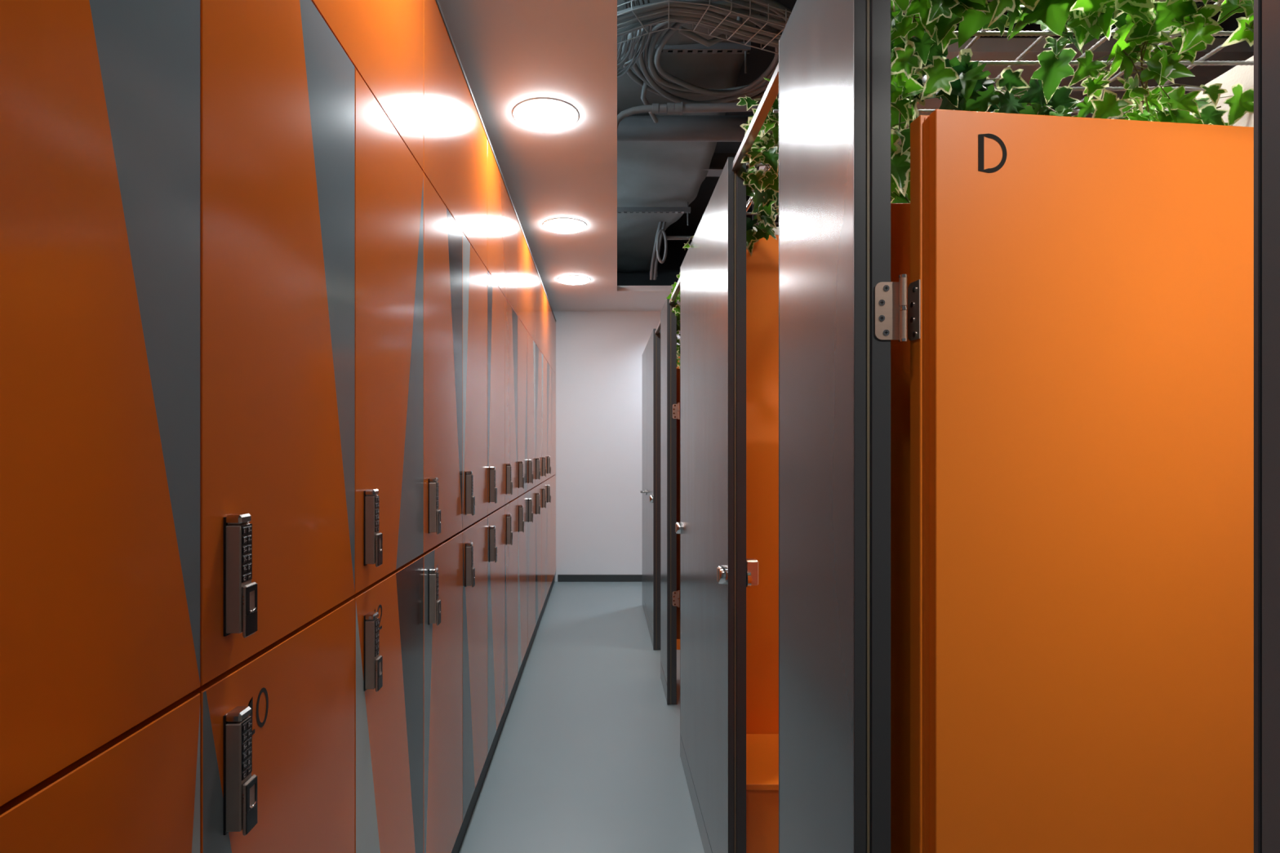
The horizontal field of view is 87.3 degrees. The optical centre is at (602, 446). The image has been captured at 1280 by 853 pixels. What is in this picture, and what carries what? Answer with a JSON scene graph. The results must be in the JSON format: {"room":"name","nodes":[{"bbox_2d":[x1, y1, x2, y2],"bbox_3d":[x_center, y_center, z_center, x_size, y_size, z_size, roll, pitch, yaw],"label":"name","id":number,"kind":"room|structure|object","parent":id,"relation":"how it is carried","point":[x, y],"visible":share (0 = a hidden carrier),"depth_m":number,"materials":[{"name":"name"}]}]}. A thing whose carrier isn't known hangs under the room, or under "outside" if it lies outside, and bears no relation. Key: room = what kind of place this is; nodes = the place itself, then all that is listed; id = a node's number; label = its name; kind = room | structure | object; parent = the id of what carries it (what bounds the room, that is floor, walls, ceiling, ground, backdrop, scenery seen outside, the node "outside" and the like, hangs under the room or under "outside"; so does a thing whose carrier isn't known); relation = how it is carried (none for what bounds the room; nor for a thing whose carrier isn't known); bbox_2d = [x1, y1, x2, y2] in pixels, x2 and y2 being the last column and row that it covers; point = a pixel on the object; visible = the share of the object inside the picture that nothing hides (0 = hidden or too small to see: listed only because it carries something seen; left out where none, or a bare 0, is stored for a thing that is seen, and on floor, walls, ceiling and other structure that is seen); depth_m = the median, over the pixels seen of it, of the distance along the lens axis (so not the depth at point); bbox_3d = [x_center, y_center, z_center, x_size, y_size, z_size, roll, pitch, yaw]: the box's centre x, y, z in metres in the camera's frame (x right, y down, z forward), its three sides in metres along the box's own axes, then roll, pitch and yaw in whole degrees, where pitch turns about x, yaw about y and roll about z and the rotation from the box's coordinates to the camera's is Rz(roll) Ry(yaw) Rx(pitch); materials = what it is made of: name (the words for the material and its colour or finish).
{"room":"changing room","nodes":[
{"label":"changing room","id":0,"kind":"room"},
{"bbox_2d":[438,0,679,311],"bbox_3d":[0.970,-1.451,2.240,4.060,0.050,9.680,0,0,0],"label":"ceiling","id":1,"kind":"structure","parent":0,"point":[510,52],"depth_m":3.00,"materials":[{"name":"white paint"}]},
{"bbox_2d":[512,97,578,131],"bbox_3d":[-0.243,-1.418,2.880,0.286,0.014,0.286,0,0,0],"label":"recessed light","id":2,"kind":"object","parent":1,"relation":"in","point":[541,114],"visible":1,"depth_m":2.85,"materials":[{"name":"white plastic"}]},
{"bbox_2d":[542,217,586,233],"bbox_3d":[-0.243,-1.418,4.320,0.286,0.014,0.286,0,0,0],"label":"recessed light","id":3,"kind":"object","parent":1,"relation":"in","point":[560,225],"visible":1,"depth_m":4.29,"materials":[{"name":"white"}]},
{"bbox_2d":[557,275,591,284],"bbox_3d":[-0.243,-1.418,5.730,0.286,0.014,0.286,0,0,0],"label":"recessed light","id":4,"kind":"object","parent":1,"relation":"in","point":[570,279],"visible":1,"depth_m":5.69,"materials":[{"name":"white plastic"}]},
{"bbox_2d":[617,102,759,128],"bbox_3d":[1.318,-1.612,3.252,2.567,0.154,0.059,0,0,2],"label":"conduit pipe","id":5,"kind":"object","parent":1,"relation":"on","point":[655,108],"visible":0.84,"depth_m":3.27,"materials":[{"name":"grey metal"}]},
{"bbox_2d":[458,582,704,852],"bbox_3d":[0.950,1.484,2.290,4.100,0.100,9.780,0,0,0],"label":"floor","id":6,"kind":"structure","parent":0,"point":[586,758],"depth_m":3.18,"materials":[{"name":"grey plastic"}]},
{"bbox_2d":[0,693,199,852],"bbox_3d":[-0.755,0.814,0.566,0.589,1.024,0.510,0,0,0],"label":"locker","id":7,"kind":"object","parent":6,"relation":"on","point":[139,791],"visible":0.67,"depth_m":0.69,"materials":[{"name":"orange laminate"}]},
{"bbox_2d":[0,0,199,806],"bbox_3d":[-0.755,-0.229,0.566,0.589,1.051,0.510,0,0,0],"label":"locker","id":8,"kind":"object","parent":7,"relation":"on","point":[100,100],"visible":1,"depth_m":0.65,"materials":[{"name":"orange paint"}]},
{"bbox_2d":[191,598,355,852],"bbox_3d":[-0.755,0.814,1.077,0.589,1.024,0.510,0,0,0],"label":"locker","id":9,"kind":"object","parent":6,"relation":"on","point":[277,726],"visible":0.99,"depth_m":1.04,"materials":[{"name":"orange laminate"}]},
{"bbox_2d":[200,0,355,686],"bbox_3d":[-0.755,-0.229,1.077,0.589,1.051,0.510,0,0,0],"label":"locker","id":10,"kind":"object","parent":9,"relation":"on","point":[277,86],"visible":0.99,"depth_m":1.00,"materials":[{"name":"orange paint"}]},
{"bbox_2d":[349,555,423,852],"bbox_3d":[-0.755,0.814,1.588,0.589,1.024,0.510,0,0,0],"label":"locker","id":11,"kind":"object","parent":6,"relation":"on","point":[389,611],"visible":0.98,"depth_m":1.56,"materials":[{"name":"orange paint"}]},
{"bbox_2d":[355,68,423,594],"bbox_3d":[-0.755,-0.229,1.588,0.589,1.051,0.510,0,0,0],"label":"locker","id":12,"kind":"object","parent":11,"relation":"on","point":[389,180],"visible":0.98,"depth_m":1.51,"materials":[{"name":"orange paint"}]},
{"bbox_2d":[311,0,423,170],"bbox_3d":[-0.501,-1.035,0.822,0.018,0.557,2.041,0,0,0],"label":"fascia board","id":13,"kind":"object","parent":12,"relation":"on","point":[383,40],"visible":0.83,"depth_m":1.55,"materials":[{"name":"orange paint"}]},
{"bbox_2d":[419,532,462,852],"bbox_3d":[-0.755,0.814,2.098,0.589,1.024,0.510,0,0,0],"label":"locker","id":14,"kind":"object","parent":6,"relation":"on","point":[442,563],"visible":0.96,"depth_m":2.08,"materials":[{"name":"orange laminate"}]},
{"bbox_2d":[423,173,462,552],"bbox_3d":[-0.755,-0.229,2.098,0.589,1.051,0.510,0,0,0],"label":"locker","id":15,"kind":"object","parent":14,"relation":"on","point":[442,236],"visible":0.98,"depth_m":2.04,"materials":[{"name":"laminate"}]},
{"bbox_2d":[422,0,487,269],"bbox_3d":[-0.501,-1.035,2.354,0.018,0.557,1.019,0,0,0],"label":"fascia board","id":16,"kind":"object","parent":15,"relation":"on","point":[455,140],"visible":0.82,"depth_m":2.20,"materials":[{"name":"orange paint"}]},
{"bbox_2d":[459,516,487,822],"bbox_3d":[-0.755,0.814,2.609,0.589,1.024,0.510,0,0,0],"label":"locker","id":17,"kind":"object","parent":6,"relation":"on","point":[474,537],"visible":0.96,"depth_m":2.58,"materials":[{"name":"orange paint"}]},
{"bbox_2d":[462,231,487,529],"bbox_3d":[-0.755,-0.229,2.609,0.589,1.051,0.510,0,0,0],"label":"locker","id":18,"kind":"object","parent":17,"relation":"on","point":[474,273],"visible":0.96,"depth_m":2.56,"materials":[{"name":"orange paint"}]},
{"bbox_2d":[484,506,504,755],"bbox_3d":[-0.755,0.814,3.120,0.589,1.024,0.510,0,0,0],"label":"locker","id":19,"kind":"object","parent":6,"relation":"on","point":[495,519],"visible":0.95,"depth_m":3.07,"materials":[{"name":"orange laminate"}]},
{"bbox_2d":[487,270,504,515],"bbox_3d":[-0.755,-0.229,3.120,0.589,1.051,0.510,0,0,0],"label":"locker","id":20,"kind":"object","parent":19,"relation":"on","point":[495,298],"visible":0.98,"depth_m":3.09,"materials":[{"name":"laminate"}]},
{"bbox_2d":[487,140,517,315],"bbox_3d":[-0.501,-1.035,3.375,0.018,0.557,1.019,0,0,0],"label":"panel","id":21,"kind":"object","parent":20,"relation":"on","point":[502,220],"visible":0.81,"depth_m":3.24,"materials":[{"name":"orange paint"}]},
{"bbox_2d":[451,577,554,852],"bbox_3d":[-0.778,1.381,3.434,0.543,0.107,7.267,0,0,0],"label":"plinth","id":22,"kind":"object","parent":6,"relation":"on","point":[459,841],"visible":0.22,"depth_m":3.09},
{"bbox_2d":[502,497,517,708],"bbox_3d":[-0.755,0.814,3.631,0.589,1.024,0.510,0,0,0],"label":"locker","id":23,"kind":"object","parent":6,"relation":"on","point":[510,508],"visible":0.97,"depth_m":3.59,"materials":[{"name":"orange paint"}]},
{"bbox_2d":[504,297,517,504],"bbox_3d":[-0.755,-0.229,3.631,0.589,1.051,0.510,0,0,0],"label":"locker","id":24,"kind":"object","parent":23,"relation":"on","point":[510,316],"visible":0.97,"depth_m":3.59,"materials":[{"name":"laminate"}]},
{"bbox_2d":[516,492,527,673],"bbox_3d":[-0.755,0.814,4.141,0.589,1.024,0.510,0,0,0],"label":"locker","id":25,"kind":"object","parent":6,"relation":"on","point":[522,499],"visible":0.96,"depth_m":4.09,"materials":[{"name":"orange laminate"}]},
{"bbox_2d":[517,316,527,497],"bbox_3d":[-0.755,-0.229,4.141,0.589,1.051,0.510,0,0,0],"label":"locker","id":26,"kind":"object","parent":25,"relation":"on","point":[522,331],"visible":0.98,"depth_m":4.09,"materials":[{"name":"orange paint"}]},
{"bbox_2d":[517,220,535,342],"bbox_3d":[-0.501,-1.035,4.396,0.018,0.557,1.019,0,0,0],"label":"fascia board","id":27,"kind":"object","parent":26,"relation":"on","point":[526,266],"visible":0.81,"depth_m":4.32,"materials":[{"name":"orange paint"}]},
{"bbox_2d":[526,487,535,647],"bbox_3d":[-0.755,0.814,4.652,0.589,1.024,0.510,0,0,0],"label":"locker","id":28,"kind":"object","parent":6,"relation":"on","point":[531,493],"visible":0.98,"depth_m":4.61,"materials":[{"name":"orange laminate"}]},
{"bbox_2d":[527,331,535,490],"bbox_3d":[-0.755,-0.229,4.652,0.589,1.051,0.510,0,0,0],"label":"locker","id":29,"kind":"object","parent":28,"relation":"on","point":[531,344],"visible":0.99,"depth_m":4.61,"materials":[{"name":"orange laminate"}]},
{"bbox_2d":[534,483,541,625],"bbox_3d":[-0.755,0.814,5.163,0.589,1.024,0.510,0,0,0],"label":"locker","id":30,"kind":"object","parent":6,"relation":"on","point":[538,488],"visible":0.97,"depth_m":5.14,"materials":[{"name":"orange paint"}]},
{"bbox_2d":[535,344,541,485],"bbox_3d":[-0.755,-0.229,5.163,0.589,1.051,0.510,0,0,0],"label":"locker","id":31,"kind":"object","parent":30,"relation":"on","point":[538,353],"visible":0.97,"depth_m":5.14,"materials":[{"name":"orange laminate"}]},
{"bbox_2d":[535,268,546,360],"bbox_3d":[-0.501,-1.035,5.418,0.018,0.557,1.019,0,0,0],"label":"fascia board","id":32,"kind":"object","parent":31,"relation":"on","point":[540,296],"visible":0.81,"depth_m":5.34,"materials":[{"name":"orange paint"}]},
{"bbox_2d":[541,480,546,609],"bbox_3d":[-0.755,0.814,5.673,0.589,1.024,0.510,0,0,0],"label":"locker","id":33,"kind":"object","parent":6,"relation":"on","point":[544,485],"visible":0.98,"depth_m":5.64,"materials":[{"name":"orange laminate"}]},
{"bbox_2d":[541,352,546,482],"bbox_3d":[-0.755,-0.229,5.673,0.589,1.051,0.510,0,0,0],"label":"locker","id":34,"kind":"object","parent":33,"relation":"on","point":[544,362],"visible":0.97,"depth_m":5.64,"materials":[{"name":"orange paint"}]},
{"bbox_2d":[546,477,551,594],"bbox_3d":[-0.755,0.814,6.184,0.589,1.024,0.510,0,0,0],"label":"locker","id":35,"kind":"object","parent":6,"relation":"on","point":[548,480],"visible":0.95,"depth_m":6.16,"materials":[{"name":"orange laminate"}]},
{"bbox_2d":[546,361,551,479],"bbox_3d":[-0.755,-0.229,6.184,0.589,1.051,0.510,0,0,0],"label":"locker","id":36,"kind":"object","parent":35,"relation":"on","point":[548,367],"visible":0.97,"depth_m":6.16,"materials":[{"name":"orange laminate"}]},
{"bbox_2d":[546,298,555,373],"bbox_3d":[-0.501,-1.035,6.502,0.018,0.557,1.145,0,0,0],"label":"fascia board","id":37,"kind":"object","parent":36,"relation":"on","point":[551,322],"visible":0.81,"depth_m":6.46,"materials":[{"name":"orange paint"}]},
{"bbox_2d":[551,368,555,583],"bbox_3d":[-0.501,0.286,6.760,0.018,2.080,0.637,0,0,0],"label":"filler panel","id":38,"kind":"object","parent":6,"relation":"on","point":[553,374],"visible":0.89,"depth_m":6.67,"materials":[{"name":"orange paint"}]},
{"bbox_2d":[639,328,660,649],"bbox_3d":[0.370,0.304,5.359,0.120,2.257,1.361,0,0,-2],"label":"door","id":39,"kind":"structure","parent":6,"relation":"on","point":[651,491],"depth_m":4.94,"materials":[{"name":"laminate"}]},
{"bbox_2d":[660,298,676,704],"bbox_3d":[0.384,0.304,3.916,0.052,2.257,0.419,0,0,0],"label":"panel","id":40,"kind":"object","parent":6,"relation":"on","point":[668,318],"visible":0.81,"depth_m":3.71,"materials":[{"name":"laminate"}]},
{"bbox_2d":[654,320,660,333],"bbox_3d":[0.381,-0.796,4.412,0.024,0.020,0.574,0,0,0],"label":"header rail","id":41,"kind":"object","parent":40,"relation":"attached to","point":[658,329],"visible":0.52,"depth_m":4.51,"materials":[{"name":"metal"}]},
{"bbox_2d":[672,402,679,607],"bbox_3d":[0.711,0.301,3.745,0.654,1.546,0.051,0,0,-6],"label":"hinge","id":42,"kind":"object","parent":40,"relation":"attached to","point":[675,406],"depth_m":3.70,"materials":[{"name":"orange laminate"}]},
{"bbox_2d":[676,639,679,649],"bbox_3d":[0.931,1.209,4.874,1.036,0.450,0.348,0,0,0],"label":"bench","id":43,"kind":"object","parent":6,"relation":"on","point":[677,640],"visible":0.02,"depth_m":4.71,"materials":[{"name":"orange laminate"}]},
{"bbox_2d":[675,156,758,852],"bbox_3d":[0.390,0.304,2.486,0.114,2.257,1.195,0,0,0],"label":"door","id":44,"kind":"structure","parent":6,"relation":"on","point":[716,572],"depth_m":2.14,"materials":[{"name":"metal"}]},
{"bbox_2d":[669,277,679,304],"bbox_3d":[0.381,-0.796,3.395,0.024,0.020,0.621,0,0,0],"label":"header rail","id":45,"kind":"object","parent":44,"relation":"attached to","point":[677,290],"visible":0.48,"depth_m":3.46,"materials":[{"name":"metal"}]},
{"bbox_2d":[682,235,693,249],"bbox_3d":[0.364,-0.829,2.715,0.078,0.060,0.023,0,0,9],"label":"sprig","id":46,"kind":"object","parent":44,"relation":"attached to","point":[687,244],"visible":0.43,"depth_m":2.72,"materials":[{"name":"green plant"}]},
{"bbox_2d":[732,62,778,170],"bbox_3d":[0.381,-0.796,1.635,0.024,0.020,0.547,0,0,0],"label":"header rail","id":47,"kind":"object","parent":44,"relation":"attached to","point":[771,91],"visible":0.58,"depth_m":1.61,"materials":[{"name":"metal"}]},
{"bbox_2d":[746,226,778,733],"bbox_3d":[0.931,0.342,2.303,1.036,2.184,0.029,0,0,0],"label":"wall","id":48,"kind":"structure","parent":6,"relation":"on","point":[762,267],"depth_m":2.29,"materials":[{"name":"orange laminate"}]},
{"bbox_2d":[746,733,778,852],"bbox_3d":[0.931,1.209,2.117,1.036,0.450,0.342,0,0,0],"label":"bench","id":49,"kind":"object","parent":6,"relation":"on","point":[762,749],"visible":0.02,"depth_m":1.96,"materials":[{"name":"orange laminate"}]},
{"bbox_2d":[778,0,890,852],"bbox_3d":[0.384,0.304,1.157,0.052,2.257,0.409,0,0,0],"label":"panel","id":50,"kind":"object","parent":6,"relation":"on","point":[834,55],"visible":1,"depth_m":1.04,"materials":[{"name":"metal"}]},
{"bbox_2d":[874,109,1253,852],"bbox_3d":[0.716,0.301,0.986,0.663,1.546,0.046,0,0,-6],"label":"door","id":51,"kind":"structure","parent":50,"relation":"attached to","point":[1081,290],"depth_m":0.96,"materials":[{"name":"orange laminate"}]},
{"bbox_2d":[1253,0,1279,852],"bbox_3d":[0.384,0.304,-0.176,0.052,2.257,1.089,0,0,0],"label":"door frame","id":52,"kind":"structure","parent":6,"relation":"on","point":[1266,12],"depth_m":0.36,"materials":[{"name":"metal"}]},
{"bbox_2d":[552,239,692,582],"bbox_3d":[0.970,-0.416,7.130,4.060,3.700,0.100,0,0,0],"label":"wall","id":53,"kind":"structure","parent":0,"point":[598,474],"depth_m":7.08,"materials":[{"name":"white paint"}]},
{"bbox_2d":[435,0,555,320],"bbox_3d":[-0.499,-1.321,2.889,0.021,0.013,8.377,0,0,0],"label":"trim","id":54,"kind":"structure","parent":53,"relation":"attached to","point":[437,1],"depth_m":2.68,"materials":[{"name":"grey paint"}]},
{"bbox_2d":[557,574,642,582],"bbox_3d":[1.214,1.397,7.074,3.372,0.075,0.012,0,0,0],"label":"baseboard","id":55,"kind":"structure","parent":53,"relation":"attached to","point":[561,578],"depth_m":7.07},
{"bbox_2d":[666,235,693,239],"bbox_3d":[1.550,-1.680,5.400,2.100,0.032,0.032,0,0,0],"label":"pipe","id":56,"kind":"object","parent":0,"point":[668,237],"visible":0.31,"depth_m":5.39,"materials":[{"name":"grey metal"}]},
{"bbox_2d":[656,229,667,263],"bbox_3d":[0.475,-1.600,5.360,0.091,0.273,0.024,0,0,0],"label":"loop","id":57,"kind":"object","parent":56,"relation":"hanging from","point":[660,231],"visible":1,"depth_m":5.35,"materials":[{"name":"grey plastic"}]},
{"bbox_2d":[662,0,1211,239],"bbox_3d":[0.920,-2.236,2.290,4.160,0.100,9.780,0,0,0],"label":"ceiling slab","id":58,"kind":"structure","parent":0,"point":[758,60],"depth_m":4.82,"materials":[{"name":"black concrete"}]},
{"bbox_2d":[617,202,690,225],"bbox_3d":[0.130,-1.915,5.020,1.060,0.521,0.036,0,0,0],"label":"strut","id":59,"kind":"object","parent":58,"relation":"hanging from","point":[620,210],"visible":0.53,"depth_m":5.00,"materials":[{"name":"grey paint"}]},
{"bbox_2d":[617,41,751,73],"bbox_3d":[0.135,-1.935,3.040,1.070,0.481,0.036,0,0,0],"label":"strut","id":60,"kind":"object","parent":58,"relation":"hanging from","point":[721,47],"visible":0.41,"depth_m":3.02,"materials":[{"name":"grey paint"}]},
{"bbox_2d":[617,0,759,272],"bbox_3d":[0.233,-1.966,4.600,0.965,0.329,4.800,0,0,0],"label":"air duct","id":61,"kind":"object","parent":60,"relation":"on","point":[650,174],"visible":0.41,"depth_m":4.26,"materials":[{"name":"grey metal"}]},
{"bbox_2d":[640,81,657,123],"bbox_3d":[0.208,-1.824,3.193,0.091,0.271,0.635,0,0,14],"label":"loose cable","id":62,"kind":"object","parent":61,"relation":"hanging from","point":[643,98],"visible":0.34,"depth_m":3.31,"materials":[{"name":"grey plastic"}]},
{"bbox_2d":[649,221,662,279],"bbox_3d":[0.447,-1.645,5.606,0.047,0.442,0.346,0,0,-10],"label":"hose","id":63,"kind":"object","parent":61,"relation":"hanging from","point":[651,272],"visible":0.8,"depth_m":5.63,"materials":[{"name":"grey paint"}]},
{"bbox_2d":[653,221,666,279],"bbox_3d":[0.477,-1.645,5.606,0.047,0.442,0.346,0,0,-10],"label":"hose","id":64,"kind":"object","parent":61,"relation":"hanging from","point":[664,223],"visible":0.78,"depth_m":5.64,"materials":[{"name":"grey paint"}]},
{"bbox_2d":[617,115,773,142],"bbox_3d":[1.000,-1.750,3.690,3.800,0.132,0.132,0,0,0],"label":"duct","id":65,"kind":"object","parent":61,"relation":"attached to","point":[632,128],"visible":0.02,"depth_m":3.63,"materials":[{"name":"black metal"}]},
{"bbox_2d":[621,0,791,103],"bbox_3d":[0.495,-1.730,3.002,0.823,0.110,0.939,0,0,0],"label":"cable loop","id":66,"kind":"object","parent":61,"relation":"hanging from","point":[656,84],"visible":0.52,"depth_m":3.09,"materials":[{"name":"black rubber"}]},
{"bbox_2d":[678,16,742,46],"bbox_3d":[0.489,-1.748,2.714,0.438,0.319,0.129,0,0,-45],"label":"loose cable","id":67,"kind":"object","parent":61,"relation":"hanging from","point":[691,34],"visible":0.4,"depth_m":2.64,"materials":[{"name":"black rubber"}]},
{"bbox_2d":[702,152,761,176],"bbox_3d":[1.750,-1.885,4.460,2.300,0.130,0.120,0,0,0],"label":"steel beam","id":68,"kind":"structure","parent":61,"relation":"attached to","point":[718,160],"depth_m":4.45,"materials":[{"name":"black metal"}]},
{"bbox_2d":[759,37,1253,174],"bbox_3d":[1.715,-1.451,2.985,1.770,0.050,1.130,0,0,0],"label":"board","id":69,"kind":"object","parent":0,"point":[984,49],"visible":0.08,"depth_m":2.46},
{"bbox_2d":[617,0,791,53],"bbox_3d":[0.539,-1.590,2.600,1.818,0.068,0.433,0,0,-8],"label":"basket tray","id":70,"kind":"object","parent":69,"relation":"on","point":[631,1],"visible":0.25,"depth_m":2.47,"materials":[{"name":"grey metal"}]},
{"bbox_2d":[617,0,652,77],"bbox_3d":[0.028,-1.651,2.632,0.342,0.054,0.723,0,0,0],"label":"cable coil","id":71,"kind":"object","parent":70,"relation":"on","point":[632,62],"visible":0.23,"depth_m":2.76,"materials":[{"name":"black rubber"}]},
{"bbox_2d":[617,14,778,44],"bbox_3d":[0.541,-1.574,2.630,1.751,0.030,0.293,0,0,-8],"label":"cable","id":72,"kind":"object","parent":70,"relation":"in","point":[671,16],"visible":0.28,"depth_m":2.51,"materials":[{"name":"black rubber"}]},
{"bbox_2d":[617,14,778,48],"bbox_3d":[0.541,-1.584,2.655,1.739,0.035,0.298,0,0,-8],"label":"cable","id":73,"kind":"object","parent":70,"relation":"in","point":[727,33],"visible":0.25,"depth_m":2.55,"materials":[{"name":"black rubber"}]},
{"bbox_2d":[617,6,781,39],"bbox_3d":[0.543,-1.574,2.590,1.777,0.030,0.295,0,0,-8],"label":"cable","id":74,"kind":"object","parent":70,"relation":"in","point":[677,8],"visible":0.23,"depth_m":2.44,"materials":[{"name":"black rubber"}]},
{"bbox_2d":[617,10,782,35],"bbox_3d":[0.542,-1.584,2.609,1.765,0.035,0.298,0,0,-8],"label":"cable","id":75,"kind":"object","parent":70,"relation":"in","point":[676,13],"visible":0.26,"depth_m":2.46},
{"bbox_2d":[617,0,784,31],"bbox_3d":[0.545,-1.584,2.572,1.793,0.035,0.298,0,0,-8],"label":"cable","id":76,"kind":"object","parent":70,"relation":"in","point":[620,17],"visible":0.24,"depth_m":2.43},
{"bbox_2d":[617,0,785,26],"bbox_3d":[0.548,-1.574,2.550,1.806,0.030,0.294,0,0,-8],"label":"cable","id":77,"kind":"object","parent":70,"relation":"in","point":[672,3],"visible":0.32,"depth_m":2.40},
{"bbox_2d":[1032,0,1215,23],"bbox_3d":[1.825,-1.522,2.155,0.550,0.004,0.510,0,0,0],"label":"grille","id":78,"kind":"object","parent":69,"relation":"attached to","point":[1201,3],"visible":0.04,"depth_m":2.30,"materials":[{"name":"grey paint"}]},
{"bbox_2d":[1168,1,1245,37],"bbox_3d":[3.050,-0.416,2.290,0.100,3.700,9.780,0,0,0],"label":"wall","id":79,"kind":"structure","parent":0,"point":[1231,24],"depth_m":3.20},
{"bbox_2d":[1164,55,1253,127],"bbox_3d":[1.500,0.282,2.550,0.100,2.304,6.900,0,0,0],"label":"wall","id":80,"kind":"structure","parent":0,"point":[1242,74],"depth_m":1.53,"materials":[{"name":"white paint"}]},
{"bbox_2d":[676,368,679,639],"bbox_3d":[0.931,0.340,3.942,1.036,1.589,0.025,0,0,0],"label":"wall","id":81,"kind":"structure","parent":80,"relation":"attached to","point":[677,370],"depth_m":3.93,"materials":[{"name":"orange laminate"}]},
{"bbox_2d":[890,203,910,852],"bbox_3d":[0.931,0.374,1.073,1.036,1.519,0.025,0,0,0],"label":"wall","id":82,"kind":"structure","parent":80,"relation":"attached to","point":[900,212],"depth_m":1.06,"materials":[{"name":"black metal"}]},
{"bbox_2d":[676,0,1253,335],"bbox_3d":[0.938,-0.847,2.850,1.015,0.018,4.700,0,0,0],"label":"grid","id":83,"kind":"object","parent":80,"relation":"attached to","point":[1042,34],"visible":0.02,"depth_m":1.47,"materials":[{"name":"grey metal"}]},
{"bbox_2d":[666,272,679,368],"bbox_3d":[0.485,-0.702,3.926,0.226,0.455,0.857,0,0,5],"label":"ivy vine","id":84,"kind":"object","parent":83,"relation":"hanging from","point":[677,308],"visible":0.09,"depth_m":3.71,"materials":[{"name":"green plant"}]},
{"bbox_2d":[736,77,778,212],"bbox_3d":[0.458,-0.797,1.792,0.191,0.255,0.344,0,0,13],"label":"ivy vine","id":85,"kind":"object","parent":83,"relation":"hanging from","point":[765,148],"visible":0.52,"depth_m":1.80,"materials":[{"name":"green plant"}]},
{"bbox_2d":[746,187,778,256],"bbox_3d":[0.526,-0.749,2.010,0.156,0.255,0.426,0,0,-9],"label":"ivy vine","id":86,"kind":"object","parent":83,"relation":"hanging from","point":[766,215],"visible":0.4,"depth_m":2.12,"materials":[{"name":"green plant"}]},
{"bbox_2d":[746,160,778,212],"bbox_3d":[0.490,-0.806,2.800,0.012,0.012,3.600,0,0,0],"label":"support rail","id":87,"kind":"object","parent":83,"relation":"attached to","point":[751,201],"visible":0.02,"depth_m":2.21,"materials":[{"name":"silver metal"}]},
{"bbox_2d":[890,0,969,203],"bbox_3d":[0.560,-0.672,1.217,0.192,0.469,0.468,0,0,16],"label":"ivy vine","id":88,"kind":"object","parent":83,"relation":"hanging from","point":[917,17],"visible":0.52,"depth_m":1.25,"materials":[{"name":"green plant"}]},
{"bbox_2d":[898,29,1080,116],"bbox_3d":[0.783,-0.732,1.383,0.519,0.186,0.163,0,0,-22],"label":"ivy vine","id":89,"kind":"object","parent":83,"relation":"hanging from","point":[972,90],"visible":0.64,"depth_m":1.36,"materials":[{"name":"green plant"}]},
{"bbox_2d":[927,0,1181,104],"bbox_3d":[0.741,-0.816,1.169,0.605,0.270,0.212,0,0,-21],"label":"ivy vine","id":90,"kind":"object","parent":83,"relation":"hanging from","point":[1052,15],"visible":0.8,"depth_m":1.22,"materials":[{"name":"green plant"}]},
{"bbox_2d":[968,76,1253,125],"bbox_3d":[1.031,-0.694,1.425,0.562,0.238,0.188,0,0,17],"label":"ivy vine","id":91,"kind":"object","parent":83,"relation":"hanging from","point":[1241,103],"visible":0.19,"depth_m":1.33,"materials":[{"name":"green plant"}]},
{"bbox_2d":[1067,0,1227,121],"bbox_3d":[0.930,-0.735,1.158,0.318,0.376,0.212,0,0,-44],"label":"ivy vine","id":92,"kind":"object","parent":83,"relation":"hanging from","point":[1142,28],"visible":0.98,"depth_m":1.18,"materials":[{"name":"green plant"}]},
{"bbox_2d":[1170,0,1253,63],"bbox_3d":[0.943,-0.769,1.066,0.511,0.291,0.206,0,0,-8],"label":"ivy vine","id":93,"kind":"object","parent":83,"relation":"hanging from","point":[1245,31],"visible":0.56,"depth_m":1.13,"materials":[{"name":"green plant"}]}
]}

